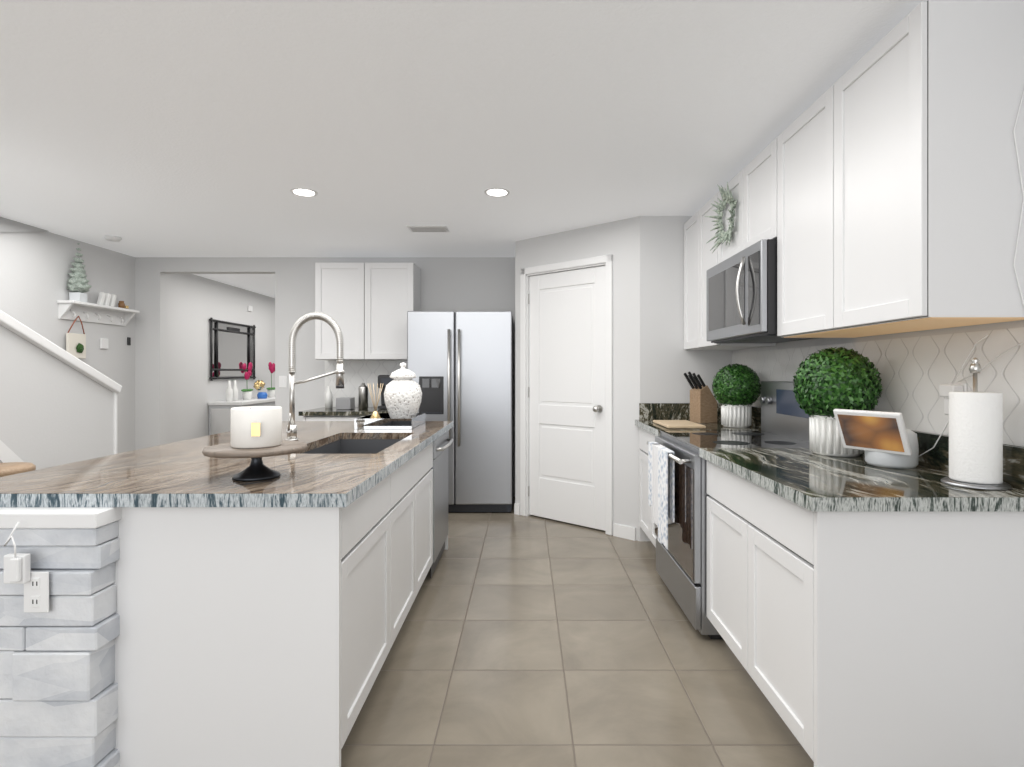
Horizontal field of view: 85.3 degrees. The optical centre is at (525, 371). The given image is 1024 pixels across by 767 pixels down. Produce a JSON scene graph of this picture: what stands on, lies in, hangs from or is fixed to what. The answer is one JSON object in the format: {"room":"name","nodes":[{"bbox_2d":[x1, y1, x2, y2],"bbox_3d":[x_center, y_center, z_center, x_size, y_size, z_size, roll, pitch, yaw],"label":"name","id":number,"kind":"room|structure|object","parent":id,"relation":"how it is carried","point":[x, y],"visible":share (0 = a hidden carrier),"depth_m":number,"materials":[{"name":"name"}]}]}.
{"room":"kitchen","nodes":[
{"label":"kitchen","id":0,"kind":"room"},
{"bbox_2d":[0,217,46,232],"bbox_3d":[-4.005,-0.980,3.930,0.029,0.399,1.460,0,0,0],"label":"soffit","id":1,"kind":"structure","parent":0,"point":[7,225],"depth_m":4.34,"materials":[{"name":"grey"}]},
{"bbox_2d":[0,310,121,469],"bbox_3d":[-3.210,0.029,0.843,0.200,2.502,6.886,0,0,0],"label":"wall","id":2,"kind":"structure","parent":0,"point":[58,405],"depth_m":3.67,"materials":[{"name":"white paint"}]},
{"bbox_2d":[0,231,274,453],"bbox_3d":[-4.080,0.050,3.860,0.120,2.460,12.920,0,0,0],"label":"wall","id":3,"kind":"structure","parent":0,"point":[35,267],"depth_m":5.62,"materials":[{"name":"white paint"}]},
{"bbox_2d":[57,300,139,325],"bbox_3d":[-3.947,-0.537,5.170,0.144,0.155,0.820,0,0,0],"label":"shelf","id":4,"kind":"object","parent":3,"relation":"attached to","point":[86,312],"visible":0.98,"depth_m":5.12,"materials":[{"name":"white wood"}]},
{"bbox_2d":[66,316,85,358],"bbox_3d":[-3.969,-0.310,4.920,0.042,0.380,0.200,0,0,0],"label":"sign","id":5,"kind":"object","parent":4,"relation":"hanging from","point":[75,345],"visible":0.96,"depth_m":4.91,"materials":[{"name":"beige wood"}]},
{"bbox_2d":[66,243,91,301],"bbox_3d":[-3.937,-0.877,4.901,0.190,0.520,0.181,0,0,0],"label":"tree","id":6,"kind":"object","parent":4,"relation":"on","point":[78,286],"visible":1,"depth_m":4.87,"materials":[{"name":"green plant"}]},
{"bbox_2d":[97,292,128,308],"bbox_3d":[-3.950,-0.678,5.325,0.056,0.131,0.382,0,0,0],"label":"decor","id":7,"kind":"object","parent":4,"relation":"on","point":[108,299],"visible":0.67,"depth_m":5.25,"materials":[{"name":"white ceramic"}]},
{"bbox_2d":[100,338,107,348],"bbox_3d":[-4.010,-0.270,5.285,0.019,0.100,0.090,0,0,0],"label":"light switch","id":8,"kind":"object","parent":3,"relation":"attached to","point":[103,343],"depth_m":5.27,"materials":[{"name":"white plastic"}]},
{"bbox_2d":[127,337,130,344],"bbox_3d":[-4.014,-0.310,5.620,0.012,0.080,0.040,0,0,0],"label":"light switch","id":9,"kind":"object","parent":3,"relation":"attached to","point":[128,338],"depth_m":5.61,"materials":[{"name":"black plastic"}]},
{"bbox_2d":[209,318,255,380],"bbox_3d":[-4.000,-0.290,7.615,0.038,0.800,1.170,0,0,0],"label":"mirror","id":10,"kind":"object","parent":3,"relation":"attached to","point":[232,349],"visible":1,"depth_m":7.54,"materials":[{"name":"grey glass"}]},
{"bbox_2d":[247,305,252,311],"bbox_3d":[-4.007,-0.920,8.075,0.024,0.080,0.110,0,0,0],"label":"switch","id":11,"kind":"object","parent":3,"relation":"attached to","point":[250,308],"visible":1,"depth_m":8.06,"materials":[{"name":"white plastic"}]},
{"bbox_2d":[135,257,514,495],"bbox_3d":[-1.170,0.050,5.778,5.700,2.460,0.124,0,0,0],"label":"wall","id":12,"kind":"structure","parent":0,"point":[454,284],"depth_m":5.72,"materials":[{"name":"white paint"}]},
{"bbox_2d":[279,376,286,387],"bbox_3d":[-2.500,0.100,5.715,0.080,0.120,0.010,0,0,0],"label":"switch plates","id":13,"kind":"object","parent":12,"relation":"attached to","point":[282,381],"visible":1,"depth_m":5.71,"materials":[{"name":"white plastic"}]},
{"bbox_2d":[315,263,419,359],"bbox_3d":[-1.562,-0.590,5.543,0.955,0.940,0.346,0,0,0],"label":"upper cabinet","id":14,"kind":"object","parent":12,"relation":"attached to","point":[366,307],"visible":0.9,"depth_m":5.38,"materials":[{"name":"white wood"}]},
{"bbox_2d":[0,0,926,297],"bbox_3d":[-1.230,-1.230,3.860,5.820,0.100,12.920,0,0,0],"label":"ceiling","id":15,"kind":"structure","parent":0,"point":[180,128],"depth_m":2.53,"materials":[{"name":"white paint"}]},
{"bbox_2d":[104,235,121,241],"bbox_3d":[-3.610,-1.163,4.860,0.130,0.032,0.130,0,0,0],"label":"smoke detector","id":16,"kind":"object","parent":15,"relation":"attached to","point":[112,238],"visible":1,"depth_m":4.82,"materials":[{"name":"white plastic"}]},
{"bbox_2d":[290,188,317,196],"bbox_3d":[-1.455,-1.177,3.645,0.170,0.006,0.170,0,0,0],"label":"recessed light","id":17,"kind":"object","parent":15,"relation":"in","point":[305,192],"visible":1,"depth_m":3.64,"materials":[{"name":"white"}]},
{"bbox_2d":[407,225,448,231],"bbox_3d":[-0.800,-1.172,4.556,0.320,0.016,0.180,0,0,0],"label":"ceiling vent","id":18,"kind":"object","parent":15,"relation":"in","point":[427,228],"visible":1,"depth_m":4.51,"materials":[{"name":"white metal"}]},
{"bbox_2d":[484,188,509,196],"bbox_3d":[-0.190,-1.177,3.645,0.170,0.006,0.170,0,0,0],"label":"recessed light","id":19,"kind":"object","parent":15,"relation":"in","point":[497,192],"visible":1,"depth_m":3.64,"materials":[{"name":"white"}]},
{"bbox_2d":[341,496,813,766],"bbox_3d":[-1.230,1.330,3.860,5.820,0.100,12.920,0,0,0],"label":"floor","id":20,"kind":"structure","parent":0,"point":[529,641],"depth_m":2.37,"materials":[{"name":"tile"}]},
{"bbox_2d":[0,462,35,476],"bbox_3d":[-2.970,0.906,3.120,0.330,0.752,0.330,0,0,0],"label":"stool","id":21,"kind":"object","parent":20,"relation":"on","point":[9,468],"visible":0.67,"depth_m":3.12,"materials":[{"name":"brown wood"}]},
{"bbox_2d":[0,425,453,766],"bbox_3d":[-1.155,0.840,2.804,1.312,0.880,2.452,0,0,0],"label":"kitchen island","id":22,"kind":"object","parent":20,"relation":"on","point":[205,611],"depth_m":1.68,"materials":[{"name":"white wood"}]},
{"bbox_2d":[4,522,48,612],"bbox_3d":[-1.403,0.549,1.554,0.105,0.261,0.045,0,0,0],"label":"outlet","id":23,"kind":"object","parent":22,"relation":"attached to","point":[17,568],"visible":0.96,"depth_m":1.57,"materials":[{"name":"white plastic"}]},
{"bbox_2d":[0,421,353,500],"bbox_3d":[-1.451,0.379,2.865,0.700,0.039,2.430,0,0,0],"label":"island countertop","id":24,"kind":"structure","parent":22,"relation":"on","point":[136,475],"depth_m":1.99,"materials":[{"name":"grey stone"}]},
{"bbox_2d":[285,312,344,440],"bbox_3d":[-1.099,0.023,2.878,0.306,0.672,0.107,0,0,0],"label":"faucet","id":25,"kind":"object","parent":24,"relation":"on","point":[291,429],"visible":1,"depth_m":2.89,"materials":[{"name":"silver metal"}]},
{"bbox_2d":[156,421,451,500],"bbox_3d":[-0.818,0.379,2.865,0.566,0.039,2.430,0,0,0],"label":"island countertop","id":26,"kind":"structure","parent":22,"relation":"on","point":[304,476],"depth_m":1.93,"materials":[{"name":"grey stone"}]},
{"bbox_2d":[202,440,307,480],"bbox_3d":[-0.920,0.305,1.900,0.324,0.106,0.324,0,0,0],"label":"cake stand","id":27,"kind":"object","parent":26,"relation":"on","point":[257,469],"visible":0.94,"depth_m":1.84,"materials":[{"name":"brown metal"}]},
{"bbox_2d":[231,406,281,448],"bbox_3d":[-0.920,0.186,1.900,0.158,0.130,0.158,0,0,0],"label":"candle","id":28,"kind":"object","parent":27,"relation":"on","point":[256,426],"visible":1,"depth_m":1.83,"materials":[{"name":"white wax"}]},
{"bbox_2d":[354,413,424,428],"bbox_3d":[-0.900,0.326,3.740,0.360,0.065,0.480,0,0,0],"label":"tray","id":29,"kind":"object","parent":26,"relation":"on","point":[385,421],"visible":0.9,"depth_m":3.50,"materials":[{"name":"grey"}]},
{"bbox_2d":[368,383,382,418],"bbox_3d":[-0.980,0.210,3.620,0.104,0.270,0.090,0,0,0],"label":"reed diffuser","id":30,"kind":"object","parent":29,"relation":"on","point":[375,415],"visible":0.77,"depth_m":3.61,"materials":[{"name":"gold metal"}]},
{"bbox_2d":[384,363,421,418],"bbox_3d":[-0.840,0.140,3.800,0.256,0.410,0.256,0,0,0],"label":"ginger jar","id":31,"kind":"object","parent":29,"relation":"on","point":[402,395],"visible":0.83,"depth_m":3.71,"materials":[{"name":"ceramic"}]},
{"bbox_2d":[208,396,274,434],"bbox_3d":[-3.792,0.830,8.015,0.444,0.900,2.010,0,0,0],"label":"console","id":32,"kind":"object","parent":20,"relation":"on","point":[219,416],"visible":0.1,"depth_m":7.02,"materials":[{"name":"grey wood"}]},
{"bbox_2d":[226,380,234,401],"bbox_3d":[-3.820,0.243,7.160,0.079,0.270,0.079,0,0,-12],"label":"bottle","id":33,"kind":"object","parent":32,"relation":"on","point":[231,394],"depth_m":7.14,"materials":[{"name":"white ceramic"}]},
{"bbox_2d":[235,380,237,400],"bbox_3d":[-3.820,0.243,7.300,0.079,0.270,0.079,0,0,-12],"label":"bottle","id":34,"kind":"object","parent":32,"relation":"on","point":[236,389],"depth_m":7.28,"materials":[{"name":"white ceramic"}]},
{"bbox_2d":[241,362,252,399],"bbox_3d":[-3.812,0.122,7.598,0.131,0.515,0.324,0,0,-21],"label":"orchid","id":35,"kind":"object","parent":32,"relation":"on","point":[247,394],"depth_m":7.57,"materials":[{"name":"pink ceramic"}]},
{"bbox_2d":[257,392,267,398],"bbox_3d":[-3.770,0.334,7.950,0.138,0.090,0.138,0,0,-12],"label":"vase","id":36,"kind":"object","parent":32,"relation":"on","point":[261,395],"depth_m":7.90,"materials":[{"name":"blue ceramic"}]},
{"bbox_2d":[253,380,264,390],"bbox_3d":[-3.818,0.191,7.961,0.155,0.155,0.144,0,0,-42],"label":"flowers","id":37,"kind":"object","parent":36,"relation":"in","point":[258,385],"depth_m":7.92,"materials":[{"name":"yellow plant"}]},
{"bbox_2d":[266,362,274,396],"bbox_3d":[-3.820,0.115,8.347,0.129,0.528,0.298,0,0,9],"label":"orchid","id":38,"kind":"object","parent":32,"relation":"on","point":[271,390],"depth_m":8.30,"materials":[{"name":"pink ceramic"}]},
{"bbox_2d":[299,407,387,420],"bbox_3d":[-1.577,0.820,5.387,0.985,0.920,0.654,0,0,0],"label":"countertop","id":39,"kind":"structure","parent":20,"relation":"on","point":[326,414],"depth_m":5.09,"materials":[{"name":"white stone"}]},
{"bbox_2d":[325,386,332,407],"bbox_3d":[-1.950,0.248,5.500,0.070,0.220,0.070,0,0,0],"label":"bottle","id":40,"kind":"object","parent":39,"relation":"on","point":[328,399],"visible":1,"depth_m":5.48,"materials":[{"name":"white ceramic"}]},
{"bbox_2d":[336,397,354,408],"bbox_3d":[-1.750,0.303,5.390,0.140,0.110,0.140,0,0,0],"label":"box","id":41,"kind":"object","parent":39,"relation":"on","point":[345,402],"visible":1,"depth_m":5.32,"materials":[{"name":"grey"}]},
{"bbox_2d":[358,383,367,408],"bbox_3d":[-1.580,0.234,5.400,0.090,0.250,0.090,0,0,0],"label":"canister","id":42,"kind":"object","parent":39,"relation":"on","point":[363,396],"visible":0.98,"depth_m":5.36,"materials":[{"name":"silver metal"}]},
{"bbox_2d":[378,375,393,408],"bbox_3d":[-1.330,0.194,5.469,0.200,0.330,0.262,0,0,0],"label":"coffee maker","id":43,"kind":"object","parent":39,"relation":"on","point":[384,380],"visible":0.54,"depth_m":5.34,"materials":[{"name":"black plastic"}]},
{"bbox_2d":[407,311,512,511],"bbox_3d":[-0.599,0.365,5.311,0.947,1.830,0.758,0,0,0],"label":"refrigerator","id":44,"kind":"object","parent":20,"relation":"on","point":[460,364],"visible":0.85,"depth_m":5.00,"materials":[{"name":"grey metal"}]},
{"bbox_2d":[647,381,810,638],"bbox_3d":[1.143,0.667,3.050,0.810,1.225,0.814,0,0,0],"label":"range","id":45,"kind":"object","parent":20,"relation":"on","point":[681,565],"visible":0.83,"depth_m":2.89,"materials":[{"name":"silver metal"}]},
{"bbox_2d":[648,442,673,548],"bbox_3d":[0.750,0.672,3.094,0.048,0.514,0.421,0,0,0],"label":"towels","id":46,"kind":"object","parent":45,"relation":"hanging from","point":[660,482],"visible":1,"depth_m":3.00,"materials":[{"name":"white fabric"}]},
{"bbox_2d":[635,403,1023,766],"bbox_3d":[1.188,0.757,2.899,0.732,1.045,2.602,0,0,0],"label":"base cabinet","id":47,"kind":"object","parent":20,"relation":"on","point":[861,612],"depth_m":1.63,"materials":[{"name":"white wood"}]},
{"bbox_2d":[653,420,705,428],"bbox_3d":[1.020,0.349,3.735,0.240,0.018,0.430,0,0,0],"label":"cutting board","id":48,"kind":"object","parent":47,"relation":"on","point":[678,424],"visible":1,"depth_m":3.61,"materials":[{"name":"brown wood"}]},
{"bbox_2d":[684,372,716,422],"bbox_3d":[1.240,0.177,3.969,0.208,0.362,0.120,0,0,-20],"label":"knife block","id":49,"kind":"object","parent":47,"relation":"on","point":[703,405],"visible":1,"depth_m":3.93,"materials":[{"name":"brown wood"}]},
{"bbox_2d":[712,363,760,427],"bbox_3d":[1.380,0.151,3.650,0.308,0.416,0.309,0,0,0],"label":"topiary","id":50,"kind":"object","parent":47,"relation":"on","point":[736,388],"visible":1,"depth_m":3.56,"materials":[{"name":"green plant"}]},
{"bbox_2d":[793,347,882,456],"bbox_3d":[1.359,0.124,2.441,0.349,0.469,0.348,0,0,0],"label":"topiary","id":51,"kind":"object","parent":47,"relation":"on","point":[826,383],"visible":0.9,"depth_m":2.35,"materials":[{"name":"green plant"}]},
{"bbox_2d":[833,409,918,468],"bbox_3d":[1.350,0.252,2.098,0.285,0.214,0.260,0,0,0],"label":"smart display","id":52,"kind":"object","parent":47,"relation":"on","point":[885,439],"visible":1,"depth_m":2.07,"materials":[{"name":"white plastic"}]},
{"bbox_2d":[941,358,1011,490],"bbox_3d":[1.430,0.156,1.770,0.176,0.405,0.176,0,0,0],"label":"paper towel","id":53,"kind":"object","parent":47,"relation":"on","point":[975,439],"visible":1,"depth_m":1.72,"materials":[{"name":"paper"},{"name":"brushed nickel"}]},
{"bbox_2d":[515,216,731,540],"bbox_3d":[0.731,0.050,4.963,1.658,2.460,1.515,0,0,0],"label":"wall","id":54,"kind":"structure","parent":0,"point":[653,361],"depth_m":4.24,"materials":[{"name":"white paint"}]},
{"bbox_2d":[520,254,611,535],"bbox_3d":[0.340,0.179,4.692,0.950,2.202,0.173,0,0,40],"label":"door","id":55,"kind":"structure","parent":54,"relation":"attached to","point":[566,391],"depth_m":4.67,"materials":[{"name":"white"}]},
{"bbox_2d":[514,503,635,540],"bbox_3d":[-1.592,1.232,7.209,4.855,0.095,5.982,0,0,0],"label":"baseboard","id":56,"kind":"structure","parent":54,"relation":"attached to","point":[623,531],"depth_m":4.29,"materials":[{"name":"white"}]},
{"bbox_2d":[732,320,1023,446],"bbox_3d":[1.618,0.050,1.620,0.124,2.460,8.440,0,0,0],"label":"wall","id":57,"kind":"structure","parent":0,"point":[915,372],"depth_m":2.15,"materials":[{"name":"white tile"}]},
{"bbox_2d":[684,195,775,349],"bbox_3d":[1.373,-0.643,3.832,0.366,0.955,0.738,0,0,0],"label":"upper cabinet","id":58,"kind":"object","parent":57,"relation":"attached to","point":[698,257],"depth_m":3.84,"materials":[{"name":"white wood"}]},
{"bbox_2d":[716,142,771,264],"bbox_3d":[1.373,-0.880,3.051,0.366,0.480,0.816,0,0,0],"label":"upper cabinet","id":59,"kind":"object","parent":57,"relation":"attached to","point":[751,187],"depth_m":2.97,"materials":[{"name":"white wood"}]},
{"bbox_2d":[704,182,736,252],"bbox_3d":[1.145,-0.906,3.245,0.089,0.388,0.385,0,0,0],"label":"wreath","id":60,"kind":"object","parent":59,"relation":"hanging from","point":[722,235],"visible":1,"depth_m":3.27,"materials":[{"name":"green plant"}]},
{"bbox_2d":[706,239,815,342],"bbox_3d":[1.310,-0.404,3.050,0.492,0.456,0.808,0,0,0],"label":"microwave","id":61,"kind":"object","parent":59,"relation":"attached to","point":[741,296],"visible":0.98,"depth_m":2.84,"materials":[{"name":"silver metal"}]},
{"bbox_2d":[772,0,1023,337],"bbox_3d":[1.373,-0.643,2.155,0.366,0.955,0.968,0,0,0],"label":"upper cabinet","id":62,"kind":"object","parent":57,"relation":"attached to","point":[876,189],"depth_m":1.73,"materials":[{"name":"white wood"}]},
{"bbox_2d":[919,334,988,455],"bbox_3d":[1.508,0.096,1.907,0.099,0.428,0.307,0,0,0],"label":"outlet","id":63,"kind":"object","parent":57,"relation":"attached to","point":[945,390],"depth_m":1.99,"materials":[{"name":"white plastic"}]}
]}

